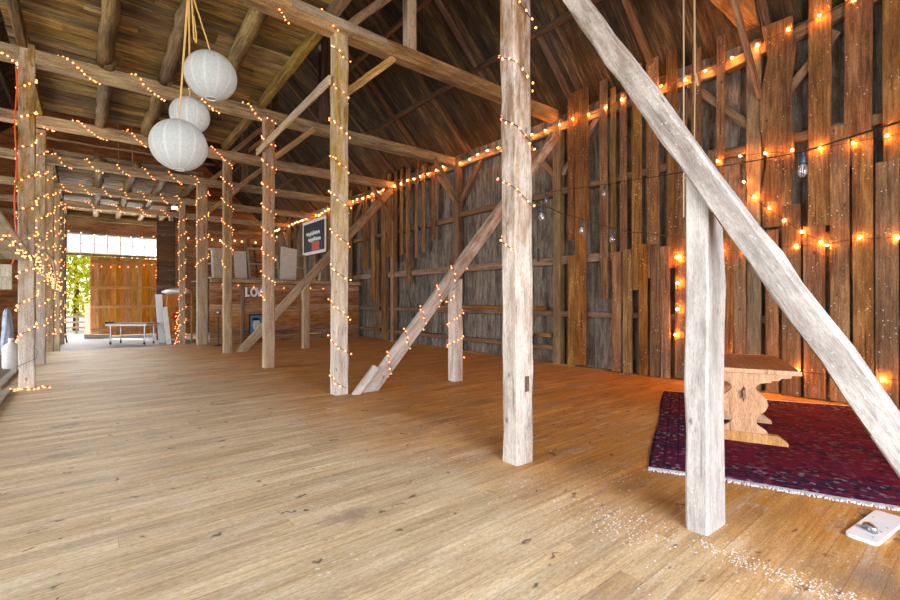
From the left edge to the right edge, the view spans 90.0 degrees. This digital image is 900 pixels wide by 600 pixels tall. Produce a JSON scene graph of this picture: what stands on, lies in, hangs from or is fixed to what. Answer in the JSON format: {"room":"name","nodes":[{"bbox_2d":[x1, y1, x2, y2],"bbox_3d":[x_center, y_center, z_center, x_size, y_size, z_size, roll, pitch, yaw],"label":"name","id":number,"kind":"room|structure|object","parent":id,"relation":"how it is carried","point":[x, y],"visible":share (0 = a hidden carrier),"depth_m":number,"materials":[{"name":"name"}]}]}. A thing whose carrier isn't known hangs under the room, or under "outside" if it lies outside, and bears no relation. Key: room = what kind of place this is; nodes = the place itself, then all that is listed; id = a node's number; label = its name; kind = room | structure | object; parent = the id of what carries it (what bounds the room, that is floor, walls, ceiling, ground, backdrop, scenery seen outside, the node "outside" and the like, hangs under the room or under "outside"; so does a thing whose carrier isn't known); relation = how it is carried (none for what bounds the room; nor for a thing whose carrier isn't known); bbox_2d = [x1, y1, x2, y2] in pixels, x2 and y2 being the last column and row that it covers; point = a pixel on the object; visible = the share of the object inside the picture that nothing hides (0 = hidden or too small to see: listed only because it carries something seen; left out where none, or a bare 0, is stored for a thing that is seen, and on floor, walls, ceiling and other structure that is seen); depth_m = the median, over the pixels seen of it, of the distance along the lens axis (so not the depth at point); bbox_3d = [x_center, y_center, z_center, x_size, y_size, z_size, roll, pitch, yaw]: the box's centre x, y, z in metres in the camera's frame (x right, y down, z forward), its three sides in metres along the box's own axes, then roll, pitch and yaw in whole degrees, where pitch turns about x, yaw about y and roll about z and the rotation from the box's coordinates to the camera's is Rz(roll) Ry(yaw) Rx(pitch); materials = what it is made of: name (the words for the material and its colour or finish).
{"room":"farm building","nodes":[
{"label":"farm building","id":0,"kind":"room"},
{"bbox_2d":[0,264,11,289],"bbox_3d":[-8.785,-0.395,6.757,3.180,0.431,0.048,0,0,-39],"label":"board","id":1,"kind":"object","parent":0,"point":[5,269],"visible":1,"depth_m":7.69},
{"bbox_2d":[0,9,44,131],"bbox_3d":[-10.363,-7.976,8.220,8.038,7.635,33.402,0,0,-39],"label":"wall","id":2,"kind":"structure","parent":0,"point":[7,70],"depth_m":17.42,"materials":[{"name":"brown wood"}]},
{"bbox_2d":[46,136,214,165],"bbox_3d":[-8.958,-4.217,12.810,4.105,0.102,0.107,0,0,-39],"label":"tie beam","id":3,"kind":"structure","parent":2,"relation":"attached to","point":[47,137],"depth_m":12.35,"materials":[{"name":"brown wood"}]},
{"bbox_2d":[66,315,137,336],"bbox_3d":[-10.969,1.950,13.636,90.000,0.100,115.000,0,0,-39],"label":"ground","id":4,"kind":"structure","parent":0,"point":[81,331],"depth_m":28.04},
{"bbox_2d":[66,313,84,333],"bbox_3d":[-21.101,1.325,25.432,7.000,1.150,0.126,0,0,-39],"label":"fence","id":5,"kind":"object","parent":4,"relation":"on","point":[76,322],"visible":0.12,"depth_m":25.40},
{"bbox_2d":[85,304,89,333],"bbox_3d":[-19.196,1.050,23.830,0.230,1.700,0.211,0,0,-39],"label":"gate post","id":6,"kind":"object","parent":4,"relation":"on","point":[87,306],"visible":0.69,"depth_m":23.75,"materials":[{"name":"white paint"}]},
{"bbox_2d":[66,233,113,330],"bbox_3d":[-23.377,-2.042,28.076,4.250,7.889,4.109,0,0,-39],"label":"tree","id":7,"kind":"object","parent":4,"relation":"on","point":[83,260],"visible":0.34,"depth_m":27.80,"materials":[{"name":"green plant"}]},
{"bbox_2d":[80,237,147,297],"bbox_3d":[-24.337,-2.831,33.074,5.148,9.467,5.000,0,0,-39],"label":"tree","id":8,"kind":"object","parent":4,"relation":"on","point":[112,245],"visible":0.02,"depth_m":32.40,"materials":[{"name":"green plant"}]},
{"bbox_2d":[59,178,179,221],"bbox_3d":[-14.975,-4.258,20.231,4.126,0.319,8.122,0,0,-39],"label":"ceiling","id":9,"kind":"structure","parent":0,"point":[96,199],"depth_m":19.67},
{"bbox_2d":[46,147,203,198],"bbox_3d":[-11.260,-4.224,15.614,4.126,0.319,4.169,0,0,-39],"label":"ceiling","id":10,"kind":"structure","parent":0,"point":[99,178],"depth_m":15.59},
{"bbox_2d":[0,109,261,339],"bbox_3d":[-17.347,-4.925,23.478,15.500,13.650,0.187,0,0,-39],"label":"wall","id":11,"kind":"structure","parent":0,"point":[8,298],"depth_m":23.64,"materials":[{"name":"brown wood"}]},
{"bbox_2d":[66,232,155,256],"bbox_3d":[-17.487,-2.855,23.421,3.790,1.010,0.060,0,0,-39],"label":"window","id":12,"kind":"structure","parent":11,"relation":"in","point":[147,246],"depth_m":23.35,"materials":[{"name":"white glass"}]},
{"bbox_2d":[90,256,155,334],"bbox_3d":[-17.124,-0.195,23.715,2.863,4.050,0.094,0,0,-39],"label":"door","id":13,"kind":"structure","parent":11,"relation":"in","point":[125,293],"depth_m":23.65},
{"bbox_2d":[6,29,263,150],"bbox_3d":[-6.841,-4.331,10.120,4.126,0.304,3.870,0,-1,-39],"label":"ceiling","id":14,"kind":"structure","parent":0,"point":[56,92],"depth_m":9.92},
{"bbox_2d":[0,332,290,354],"bbox_3d":[-13.642,1.885,18.993,15.350,0.070,11.900,0,0,-39],"label":"floor","id":15,"kind":"structure","parent":0,"point":[74,343],"depth_m":19.59,"materials":[{"name":"concrete"}]},
{"bbox_2d":[46,166,54,351],"bbox_3d":[-11.718,-1.025,13.160,0.227,5.750,0.217,0,0,-39],"label":"timber post","id":16,"kind":"object","parent":15,"relation":"on","point":[50,305],"visible":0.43,"depth_m":13.10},
{"bbox_2d":[54,189,60,351],"bbox_3d":[-13.974,-1.037,15.966,0.229,5.773,0.216,0,0,-39],"label":"timber post","id":17,"kind":"object","parent":15,"relation":"on","point":[57,196],"visible":0.54,"depth_m":15.91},
{"bbox_2d":[60,206,64,343],"bbox_3d":[-16.355,-1.049,18.928,0.225,5.798,0.218,0,0,-39],"label":"timber post","id":18,"kind":"object","parent":15,"relation":"on","point":[62,226],"visible":0.52,"depth_m":18.88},
{"bbox_2d":[84,334,111,338],"bbox_3d":[-16.882,1.751,21.584,1.124,0.228,0.192,0,0,-7],"label":"step","id":19,"kind":"structure","parent":15,"relation":"on","point":[86,336],"depth_m":21.50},
{"bbox_2d":[105,322,158,344],"bbox_3d":[-13.431,1.384,18.947,1.914,0.933,0.748,0,0,2],"label":"folding table","id":20,"kind":"object","parent":15,"relation":"on","point":[110,324],"visible":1,"depth_m":18.63,"materials":[{"name":"white paint"}]},
{"bbox_2d":[155,294,165,342],"bbox_3d":[-12.655,0.799,19.659,0.577,2.116,0.267,0,0,42],"label":"leaning board","id":21,"kind":"object","parent":15,"relation":"on","point":[158,297],"visible":0.81,"depth_m":19.64,"materials":[{"name":"white paint"}]},
{"bbox_2d":[156,215,174,339],"bbox_3d":[-13.237,-1.025,20.962,0.750,5.750,0.133,0,0,-39],"label":"wall","id":22,"kind":"structure","parent":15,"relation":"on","point":[165,279],"depth_m":20.88,"materials":[{"name":"brown wood"}]},
{"bbox_2d":[162,307,170,344],"bbox_3d":[-11.794,1.075,18.746,0.345,1.566,0.167,0,0,20],"label":"leaning board","id":23,"kind":"object","parent":15,"relation":"on","point":[165,309],"visible":1,"depth_m":18.73,"materials":[{"name":"white wood"}]},
{"bbox_2d":[162,294,192,342],"bbox_3d":[-12.104,0.800,19.933,0.966,2.100,1.937,0,0,-39],"label":"shelf unit","id":24,"kind":"object","parent":15,"relation":"on","point":[171,302],"visible":0.52,"depth_m":20.57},
{"bbox_2d":[161,288,191,294],"bbox_3d":[-11.986,-0.371,19.813,1.182,0.302,1.923,0,0,-39],"label":"cover","id":25,"kind":"object","parent":24,"relation":"on","point":[175,291],"visible":0.77,"depth_m":19.27,"materials":[{"name":"metal"}]},
{"bbox_2d":[179,203,185,344],"bbox_3d":[-10.951,-1.037,18.399,0.233,5.773,0.213,0,0,-39],"label":"timber post","id":26,"kind":"object","parent":15,"relation":"on","point":[182,210],"visible":0.98,"depth_m":18.32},
{"bbox_2d":[0,0,327,107],"bbox_3d":[-4.569,-4.442,7.296,4.126,0.463,3.825,0,0,-39],"label":"ceiling","id":27,"kind":"structure","parent":0,"point":[264,51],"depth_m":7.56,"materials":[{"name":"wood"}]},
{"bbox_2d":[210,283,358,344],"bbox_3d":[-5.830,0.473,16.620,5.450,2.054,0.110,0,0,-39],"label":"wall partition","id":28,"kind":"structure","parent":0,"point":[289,320],"depth_m":16.46,"materials":[{"name":"brown wood"}]},
{"bbox_2d":[245,287,261,296],"bbox_3d":[-6.775,-0.273,15.726,0.696,0.328,0.060,0,0,-39],"label":"letter sign","id":29,"kind":"object","parent":28,"relation":"attached to","point":[254,288],"visible":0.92,"depth_m":15.66,"materials":[{"name":"white paint"}]},
{"bbox_2d":[249,314,261,339],"bbox_3d":[-6.727,0.950,15.828,0.640,0.900,0.051,0,0,-39],"label":"picture","id":30,"kind":"object","parent":28,"relation":"attached to","point":[255,320],"visible":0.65,"depth_m":15.72,"materials":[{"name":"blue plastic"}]},
{"bbox_2d":[191,278,360,285],"bbox_3d":[-7.000,-0.663,18.074,5.450,0.164,4.051,0,0,-39],"label":"platform","id":31,"kind":"object","parent":28,"relation":"on","point":[210,280],"visible":0.63,"depth_m":16.34,"materials":[{"name":"brown wood"}]},
{"bbox_2d":[213,248,222,277],"bbox_3d":[-8.192,-1.305,16.166,0.550,1.134,0.263,0,0,-39],"label":"board","id":32,"kind":"object","parent":31,"relation":"on","point":[217,252],"visible":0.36,"depth_m":16.07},
{"bbox_2d":[234,251,246,278],"bbox_3d":[-7.792,-1.281,16.738,0.420,1.085,0.253,0,0,-39],"label":"board","id":33,"kind":"object","parent":31,"relation":"on","point":[240,265],"visible":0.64,"depth_m":16.73,"materials":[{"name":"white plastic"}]},
{"bbox_2d":[245,238,249,278],"bbox_3d":[-7.857,-1.573,17.422,0.192,1.670,0.332,0,0,-13],"label":"leaning board","id":34,"kind":"object","parent":31,"relation":"on","point":[247,240],"visible":0.38,"depth_m":17.44,"materials":[{"name":"brown wood"}]},
{"bbox_2d":[246,245,279,279],"bbox_3d":[-7.144,-1.426,17.237,1.175,1.408,0.617,0,0,-39],"label":"window sash","id":35,"kind":"structure","parent":31,"relation":"on","point":[247,248],"depth_m":17.15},
{"bbox_2d":[280,247,296,279],"bbox_3d":[-6.286,-1.390,17.511,0.773,1.381,0.368,0,0,-39],"label":"board","id":36,"kind":"object","parent":31,"relation":"on","point":[288,259],"visible":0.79,"depth_m":17.49,"materials":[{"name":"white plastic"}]},
{"bbox_2d":[315,0,351,16],"bbox_3d":[-2.223,-4.632,4.379,4.126,0.512,4.118,0,0,-39],"label":"ceiling","id":37,"kind":"structure","parent":0,"point":[335,7],"depth_m":6.92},
{"bbox_2d":[191,0,196,42],"bbox_3d":[-3.084,-3.839,5.398,0.114,1.523,0.051,0,0,21],"label":"rope","id":38,"kind":"object","parent":37,"relation":"hanging from","point":[193,17],"visible":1,"depth_m":5.38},
{"bbox_2d":[148,0,207,170],"bbox_3d":[-3.119,-2.624,5.178,0.589,2.254,0.589,0,0,13],"label":"paper lantern","id":39,"kind":"object","parent":38,"relation":"hanging from","point":[177,144],"visible":1,"depth_m":5.00,"materials":[{"name":"white"}]},
{"bbox_2d":[169,0,209,131],"bbox_3d":[-3.275,-2.929,5.668,0.457,1.645,0.454,0,0,17],"label":"paper lantern","id":40,"kind":"object","parent":38,"relation":"hanging from","point":[193,111],"visible":0.7,"depth_m":5.51,"materials":[{"name":"white"}]},
{"bbox_2d":[183,0,236,100],"bbox_3d":[-2.871,-3.084,5.404,0.573,1.338,0.573,0,0,35],"label":"paper lantern","id":41,"kind":"object","parent":38,"relation":"hanging from","point":[210,75],"visible":1,"depth_m":5.22,"materials":[{"name":"white"}]},
{"bbox_2d":[0,336,899,599],"bbox_3d":[-3.332,1.710,6.176,15.350,0.420,21.000,0,0,-39],"label":"floor","id":42,"kind":"structure","parent":0,"point":[113,474],"depth_m":3.45,"materials":[{"name":"wood"}]},
{"bbox_2d":[0,389,11,405],"bbox_3d":[-5.731,1.473,5.465,0.212,0.056,4.700,0,0,-39],"label":"plank","id":43,"kind":"object","parent":42,"relation":"on","point":[4,394],"visible":1,"depth_m":6.91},
{"bbox_2d":[0,366,18,389],"bbox_3d":[-5.417,1.488,4.819,0.153,0.062,20.300,0,0,-39],"label":"trim","id":44,"kind":"structure","parent":42,"relation":"on","point":[3,381],"depth_m":8.57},
{"bbox_2d":[2,338,17,368],"bbox_3d":[-9.749,1.183,9.997,0.300,0.675,0.300,0,0,-39],"label":"jug","id":45,"kind":"object","parent":42,"relation":"on","point":[9,350],"visible":0.84,"depth_m":9.89,"materials":[{"name":"white plastic"}]},
{"bbox_2d":[1,308,13,350],"bbox_3d":[-10.289,0.846,10.461,0.211,1.348,0.217,0,0,13],"label":"cloth bundle","id":46,"kind":"object","parent":45,"relation":"on","point":[7,321],"visible":0.59,"depth_m":10.41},
{"bbox_2d":[17,44,35,387],"bbox_3d":[-7.214,-1.419,7.675,0.225,5.838,0.217,0,0,-39],"label":"timber post","id":47,"kind":"object","parent":42,"relation":"on","point":[26,64],"visible":0.91,"depth_m":7.61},
{"bbox_2d":[11,65,17,263],"bbox_3d":[-7.218,-2.253,7.454,0.078,3.316,0.097,0,0,-39],"label":"extension cord","id":48,"kind":"object","parent":47,"relation":"hanging from","point":[15,65],"visible":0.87,"depth_m":7.46,"materials":[{"name":"orange plastic"}]},
{"bbox_2d":[0,211,33,259],"bbox_3d":[-7.047,-1.058,5.032,2.994,0.778,4.141,0,0,-35],"label":"ramp","id":49,"kind":"object","parent":47,"relation":"attached to","point":[6,251],"visible":0.8,"depth_m":6.75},
{"bbox_2d":[1,235,38,260],"bbox_3d":[-6.521,-0.769,6.875,0.150,0.268,1.751,0,0,-33],"label":"string lights","id":50,"kind":"object","parent":49,"relation":"attached to","point":[14,241],"visible":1,"depth_m":6.76,"materials":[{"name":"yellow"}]},
{"bbox_2d":[14,64,39,373],"bbox_3d":[-7.214,-1.326,7.673,0.318,5.359,0.310,0,0,-39],"label":"string lights","id":51,"kind":"object","parent":47,"relation":"attached to","point":[36,81],"visible":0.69,"depth_m":7.62,"materials":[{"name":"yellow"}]},
{"bbox_2d":[29,244,54,278],"bbox_3d":[-8.260,-0.711,9.130,0.239,0.488,3.862,0,0,-39],"label":"string lights","id":52,"kind":"object","parent":47,"relation":"attached to","point":[39,269],"visible":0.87,"depth_m":9.09,"materials":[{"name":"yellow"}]},
{"bbox_2d":[34,249,56,290],"bbox_3d":[-7.359,-0.542,8.257,0.119,0.715,1.534,0,0,-32],"label":"hose","id":53,"kind":"object","parent":47,"relation":"hanging from","point":[42,250],"visible":0.98,"depth_m":8.36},
{"bbox_2d":[0,41,454,166],"bbox_3d":[-5.710,-4.159,8.933,14.900,0.261,0.260,0,0,-39],"label":"tie beam","id":54,"kind":"structure","parent":47,"relation":"attached to","point":[45,61],"depth_m":9.09,"materials":[{"name":"brown wood"}]},
{"bbox_2d":[0,52,261,119],"bbox_3d":[-5.976,-4.161,8.717,4.434,0.343,0.352,0,0,-39],"label":"string lights","id":55,"kind":"object","parent":54,"relation":"attached to","point":[12,60],"visible":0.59,"depth_m":8.55,"materials":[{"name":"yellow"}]},
{"bbox_2d":[318,36,328,124],"bbox_3d":[-3.044,-6.280,10.836,0.200,4.040,0.191,0,0,-39],"label":"post","id":56,"kind":"object","parent":54,"relation":"on","point":[323,44],"visible":0.55,"depth_m":10.77,"materials":[{"name":"brown wood"}]},
{"bbox_2d":[35,129,46,363],"bbox_3d":[-9.650,-1.246,10.590,0.229,5.492,0.216,0,0,-39],"label":"timber post","id":57,"kind":"object","parent":42,"relation":"on","point":[40,187],"visible":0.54,"depth_m":10.53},
{"bbox_2d":[35,133,48,327],"bbox_3d":[-9.652,-1.500,10.586,0.329,4.808,0.314,0,0,-39],"label":"string lights","id":58,"kind":"object","parent":57,"relation":"attached to","point":[38,133],"visible":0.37,"depth_m":10.54,"materials":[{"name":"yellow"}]},
{"bbox_2d":[196,183,207,344],"bbox_3d":[-8.369,-1.208,15.189,0.330,5.417,0.252,0,0,-39],"label":"timber post","id":59,"kind":"object","parent":42,"relation":"on","point":[201,188],"visible":0.99,"depth_m":15.09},
{"bbox_2d":[0,147,352,206],"bbox_3d":[-9.916,-4.031,14.161,14.900,0.261,0.259,0,0,-39],"label":"tie beam","id":60,"kind":"structure","parent":59,"relation":"on","point":[9,153],"depth_m":14.38,"materials":[{"name":"brown wood"}]},
{"bbox_2d":[118,124,133,166],"bbox_3d":[-10.153,-5.125,14.097,0.410,1.955,0.240,0,0,-39],"label":"ladder","id":61,"kind":"object","parent":60,"relation":"on","point":[118,124],"visible":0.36,"depth_m":14.02,"materials":[{"name":"brown wood"}]},
{"bbox_2d":[210,138,261,179],"bbox_3d":[-7.502,-5.101,16.104,1.998,2.096,0.129,0,0,-39],"label":"strut","id":62,"kind":"object","parent":60,"relation":"on","point":[259,142],"visible":0.48,"depth_m":16.23,"materials":[{"name":"brown wood"}]},
{"bbox_2d":[241,128,247,183],"bbox_3d":[-7.385,-6.215,16.198,0.201,4.170,0.190,0,0,-39],"label":"post","id":63,"kind":"object","parent":60,"relation":"on","point":[244,172],"visible":0.27,"depth_m":16.13,"materials":[{"name":"brown wood"}]},
{"bbox_2d":[222,158,231,352],"bbox_3d":[-6.361,-1.250,12.850,0.230,5.500,0.212,0,0,-39],"label":"timber post","id":64,"kind":"object","parent":42,"relation":"on","point":[226,167],"visible":0.99,"depth_m":12.77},
{"bbox_2d":[232,167,261,193],"bbox_3d":[-5.918,-3.531,13.207,1.056,1.018,0.137,0,0,-39],"label":"knee brace","id":65,"kind":"object","parent":64,"relation":"attached to","point":[257,172],"visible":0.8,"depth_m":13.12,"materials":[{"name":"brown wood"}]},
{"bbox_2d":[262,116,274,367],"bbox_3d":[-4.045,-1.270,10.029,0.231,5.540,0.212,0,0,-39],"label":"timber post","id":66,"kind":"object","parent":42,"relation":"on","point":[268,154],"visible":0.94,"depth_m":9.95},
{"bbox_2d":[260,117,276,299],"bbox_3d":[-4.046,-2.005,10.029,0.324,4.023,0.301,0,0,-39],"label":"string lights","id":67,"kind":"object","parent":66,"relation":"attached to","point":[267,117],"visible":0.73,"depth_m":9.95,"materials":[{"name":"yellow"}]},
{"bbox_2d":[275,127,314,160],"bbox_3d":[-3.632,-3.577,10.363,1.055,1.015,0.140,0,0,-39],"label":"knee brace","id":68,"kind":"object","parent":66,"relation":"attached to","point":[311,130],"visible":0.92,"depth_m":10.33,"materials":[{"name":"brown wood"}]},
{"bbox_2d":[301,284,309,348],"bbox_3d":[-4.498,0.495,14.015,0.209,2.009,0.191,0,0,-39],"label":"strut","id":69,"kind":"object","parent":42,"relation":"on","point":[305,296],"visible":1,"depth_m":13.95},
{"bbox_2d":[235,188,392,351],"bbox_3d":[-4.143,-1.264,14.634,5.295,5.534,0.144,0,0,-39],"label":"diagonal brace","id":70,"kind":"object","parent":42,"relation":"on","point":[286,302],"visible":0.81,"depth_m":14.29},
{"bbox_2d":[330,32,348,395],"bbox_3d":[-1.769,-1.355,7.201,0.234,5.710,0.225,0,0,-39],"label":"timber post","id":71,"kind":"object","parent":42,"relation":"on","point":[339,213],"visible":0.98,"depth_m":7.12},
{"bbox_2d":[256,75,330,154],"bbox_3d":[-3.118,-3.392,8.594,0.059,0.294,3.906,0,0,-39],"label":"brace","id":72,"kind":"object","parent":71,"relation":"attached to","point":[326,82],"visible":1,"depth_m":8.13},
{"bbox_2d":[327,45,351,387],"bbox_3d":[-1.767,-1.321,7.201,0.321,5.448,0.311,0,0,-39],"label":"string lights","id":73,"kind":"object","parent":71,"relation":"attached to","point":[332,46],"visible":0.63,"depth_m":7.11,"materials":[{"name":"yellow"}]},
{"bbox_2d":[348,56,395,95],"bbox_3d":[-1.378,-3.747,7.557,1.057,1.017,0.136,0,0,-39],"label":"knee brace","id":74,"kind":"object","parent":71,"relation":"attached to","point":[390,60],"visible":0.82,"depth_m":7.52,"materials":[{"name":"brown wood"}]},
{"bbox_2d":[352,365,378,394],"bbox_3d":[-1.369,1.288,7.264,0.455,0.433,0.126,0,0,-40],"label":"block","id":75,"kind":"object","parent":42,"relation":"on","point":[361,386],"visible":1,"depth_m":7.23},
{"bbox_2d":[448,279,462,381],"bbox_3d":[0.099,0.553,8.396,0.219,1.894,0.203,0,0,-39],"label":"timber post","id":76,"kind":"object","parent":42,"relation":"on","point":[455,327],"visible":0.98,"depth_m":8.32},
{"bbox_2d":[362,132,557,392],"bbox_3d":[0.509,-1.175,8.880,5.038,5.350,0.144,0,0,-39],"label":"diagonal brace","id":77,"kind":"object","parent":42,"relation":"on","point":[433,302],"visible":0.8,"depth_m":8.31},
{"bbox_2d":[500,0,532,465],"bbox_3d":[0.617,-1.473,4.195,0.245,5.946,0.204,0,0,-39],"label":"timber post","id":78,"kind":"object","parent":42,"relation":"on","point":[517,276],"visible":1,"depth_m":4.12,"materials":[{"name":"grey wood"}]},
{"bbox_2d":[497,0,539,261],"bbox_3d":[0.633,-1.891,4.201,0.333,3.066,0.274,0,0,-39],"label":"string lights","id":79,"kind":"object","parent":78,"relation":"attached to","point":[519,1],"visible":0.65,"depth_m":4.14,"materials":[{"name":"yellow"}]},
{"bbox_2d":[532,196,684,242],"bbox_3d":[2.514,-0.939,6.177,5.220,0.333,0.486,0,0,-43],"label":"festoon lights","id":80,"kind":"object","parent":78,"relation":"hanging from","point":[540,209],"visible":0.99,"depth_m":5.48,"materials":[{"name":"black"}]},
{"bbox_2d":[538,204,544,221],"bbox_3d":[0.912,-0.869,4.476,0.065,0.193,0.063,0,0,-39],"label":"bulb","id":81,"kind":"object","parent":80,"relation":"attached to","point":[540,209],"depth_m":4.48,"materials":[{"name":"white"}]},
{"bbox_2d":[562,0,899,477],"bbox_3d":[1.507,-1.135,3.016,0.147,5.206,3.245,0,0,-39],"label":"diagonal brace","id":82,"kind":"object","parent":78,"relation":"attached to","point":[871,404],"visible":1,"depth_m":2.60,"materials":[{"name":"grey wood"}]},
{"bbox_2d":[214,409,891,599],"bbox_3d":[-0.253,1.498,3.533,6.282,0.001,2.804,0,0,42],"label":"chips","id":83,"kind":"object","parent":42,"relation":"on","point":[801,583],"visible":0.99,"depth_m":2.58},
{"bbox_2d":[684,176,725,535],"bbox_3d":[1.695,0.332,2.988,0.297,2.337,0.158,0,0,-39],"label":"timber post","id":84,"kind":"object","parent":42,"relation":"on","point":[705,265],"visible":0.92,"depth_m":2.90,"materials":[{"name":"wood"}]},
{"bbox_2d":[648,390,899,510],"bbox_3d":[4.009,1.491,4.976,3.124,0.018,3.944,0,0,27],"label":"rug","id":85,"kind":"object","parent":42,"relation":"on","point":[830,453],"visible":0.6,"depth_m":4.28,"materials":[{"name":"red fabric"}]},
{"bbox_2d":[724,353,801,446],"bbox_3d":[3.403,1.100,5.346,0.970,0.772,1.490,0,0,27],"label":"trestle table","id":86,"kind":"object","parent":85,"relation":"on","point":[744,406],"visible":0.73,"depth_m":4.74,"materials":[{"name":"brown wood"}]},
{"bbox_2d":[846,510,899,545],"bbox_3d":[2.796,1.459,2.949,0.580,0.078,0.160,0,0,-32],"label":"plate","id":87,"kind":"object","parent":42,"relation":"on","point":[876,527],"visible":1,"depth_m":2.89,"materials":[{"name":"white paint"}]},
{"bbox_2d":[204,0,844,222],"bbox_3d":[-4.094,-7.977,13.262,8.033,7.635,33.401,0,0,-39],"label":"roof","id":88,"kind":"structure","parent":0,"point":[402,105],"depth_m":11.37,"materials":[{"name":"brown wood"}]},
{"bbox_2d":[710,0,759,30],"bbox_3d":[-0.755,-4.641,2.885,15.041,0.323,0.300,-1,0,-39],"label":"tie beam","id":89,"kind":"structure","parent":88,"relation":"attached to","point":[748,8],"depth_m":7.17,"materials":[{"name":"brown wood"}]},
{"bbox_2d":[683,0,684,217],"bbox_3d":[3.112,-2.775,5.991,0.030,3.350,0.022,0,0,-39],"label":"rope","id":90,"kind":"object","parent":89,"relation":"hanging from","point":[683,0],"visible":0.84,"depth_m":5.98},
{"bbox_2d":[693,0,698,137],"bbox_3d":[3.316,-3.140,6.050,0.072,2.680,0.055,0,0,-15],"label":"rope","id":91,"kind":"object","parent":89,"relation":"hanging from","point":[696,81],"visible":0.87,"depth_m":6.05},
{"bbox_2d":[275,0,899,409],"bbox_3d":[-1.281,-1.770,15.459,0.360,6.741,32.897,0,0,-39],"label":"wall","id":92,"kind":"structure","parent":0,"point":[832,76],"depth_m":8.38,"materials":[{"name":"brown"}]},
{"bbox_2d":[0,207,261,235],"bbox_3d":[-17.218,-4.092,23.238,14.900,0.263,0.261,0,0,-39],"label":"tie beam","id":93,"kind":"structure","parent":92,"relation":"attached to","point":[3,210],"depth_m":23.42,"materials":[{"name":"brown wood"}]},
{"bbox_2d":[0,194,287,228],"bbox_3d":[-14.774,-4.068,20.200,14.900,0.263,0.262,0,0,-39],"label":"tie beam","id":94,"kind":"structure","parent":92,"relation":"attached to","point":[4,197],"depth_m":20.54,"materials":[{"name":"brown wood"}]},
{"bbox_2d":[0,175,315,219],"bbox_3d":[-12.393,-4.043,17.240,14.900,0.263,0.263,0,0,-39],"label":"tie beam","id":95,"kind":"structure","parent":92,"relation":"attached to","point":[8,180],"depth_m":17.59,"materials":[{"name":"brown wood"}]},
{"bbox_2d":[0,107,393,188],"bbox_3d":[-7.880,-4.120,11.630,14.900,0.264,0.262,0,0,-39],"label":"tie beam","id":96,"kind":"structure","parent":92,"relation":"attached to","point":[6,115],"depth_m":11.55,"materials":[{"name":"brown wood"}]},
{"bbox_2d":[231,126,261,151],"bbox_3d":[-5.814,-4.851,13.292,1.297,1.388,0.129,0,0,-39],"label":"strut","id":97,"kind":"object","parent":96,"relation":"on","point":[258,131],"visible":0.64,"depth_m":13.14,"materials":[{"name":"brown wood"}]},
{"bbox_2d":[270,93,277,159],"bbox_3d":[-5.346,-6.260,13.667,0.203,4.080,0.192,0,0,-39],"label":"post","id":98,"kind":"object","parent":96,"relation":"on","point":[274,102],"visible":0.19,"depth_m":13.62,"materials":[{"name":"brown wood"}]},
{"bbox_2d":[303,215,325,255],"bbox_3d":[-6.579,-3.050,21.717,0.038,1.660,2.850,0,0,-39],"label":"banner","id":99,"kind":"object","parent":92,"relation":"attached to","point":[314,231],"visible":0.99,"depth_m":21.59,"materials":[{"name":"black fabric"}]},
{"bbox_2d":[371,185,393,220],"bbox_3d":[-2.395,-3.442,15.979,0.958,1.220,0.078,0,0,-39],"label":"knee brace","id":100,"kind":"object","parent":92,"relation":"attached to","point":[376,192],"visible":1,"depth_m":15.96,"materials":[{"name":"brown wood"}]},
{"bbox_2d":[231,0,557,122],"bbox_3d":[-3.335,-4.330,5.980,14.900,0.264,0.264,0,0,-39],"label":"tie beam","id":101,"kind":"structure","parent":92,"relation":"attached to","point":[407,57],"depth_m":7.90,"materials":[{"name":"brown wood"}]},
{"bbox_2d":[292,0,386,46],"bbox_3d":[-1.695,-4.380,7.133,1.600,0.141,0.060,2,-1,-39],"label":"plate","id":102,"kind":"object","parent":101,"relation":"attached to","point":[298,4],"visible":1,"depth_m":7.06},
{"bbox_2d":[348,0,390,24],"bbox_3d":[-0.763,-5.673,8.049,2.394,2.543,0.130,0,0,-39],"label":"strut","id":103,"kind":"object","parent":101,"relation":"on","point":[376,5],"visible":0.8,"depth_m":7.49,"materials":[{"name":"brown wood"}]},
{"bbox_2d":[403,0,415,49],"bbox_3d":[-0.724,-6.415,8.080,0.200,3.970,0.192,0,0,-39],"label":"post","id":104,"kind":"object","parent":101,"relation":"on","point":[409,6],"visible":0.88,"depth_m":8.01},
{"bbox_2d":[433,157,458,202],"bbox_3d":[-0.108,-3.483,13.133,0.957,1.227,0.081,0,0,-39],"label":"knee brace","id":105,"kind":"object","parent":92,"relation":"attached to","point":[435,159],"visible":1,"depth_m":13.10,"materials":[{"name":"brown wood"}]},
{"bbox_2d":[534,172,683,202],"label":"festoon lights","id":106,"kind":"object","parent":92,"relation":"hanging from","point":[604,188],"depth_m":6.50,"materials":[{"name":"black"}]},
{"bbox_2d":[729,0,761,99],"bbox_3d":[4.622,-3.897,7.002,1.269,1.240,0.078,0,0,-39],"label":"knee brace","id":107,"kind":"object","parent":92,"relation":"attached to","point":[736,10],"visible":1,"depth_m":6.95,"materials":[{"name":"brown wood"}]},
{"bbox_2d":[678,236,899,256],"bbox_3d":[5.568,-0.843,6.622,0.077,0.116,4.340,0,0,-38],"label":"string lights","id":108,"kind":"object","parent":92,"relation":"attached to","point":[897,237],"visible":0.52,"depth_m":6.62,"materials":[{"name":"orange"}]},
{"bbox_2d":[716,121,899,177],"label":"festoon lights","id":109,"kind":"object","parent":92,"relation":"hanging from","point":[802,159],"depth_m":3.39,"materials":[{"name":"black"}]},
{"bbox_2d":[797,152,807,177],"bbox_3d":[2.666,-1.023,3.402,0.064,0.194,0.062,0,0,-39],"label":"bulb","id":110,"kind":"object","parent":109,"relation":"attached to","point":[802,159],"depth_m":3.40,"materials":[{"name":"white"}]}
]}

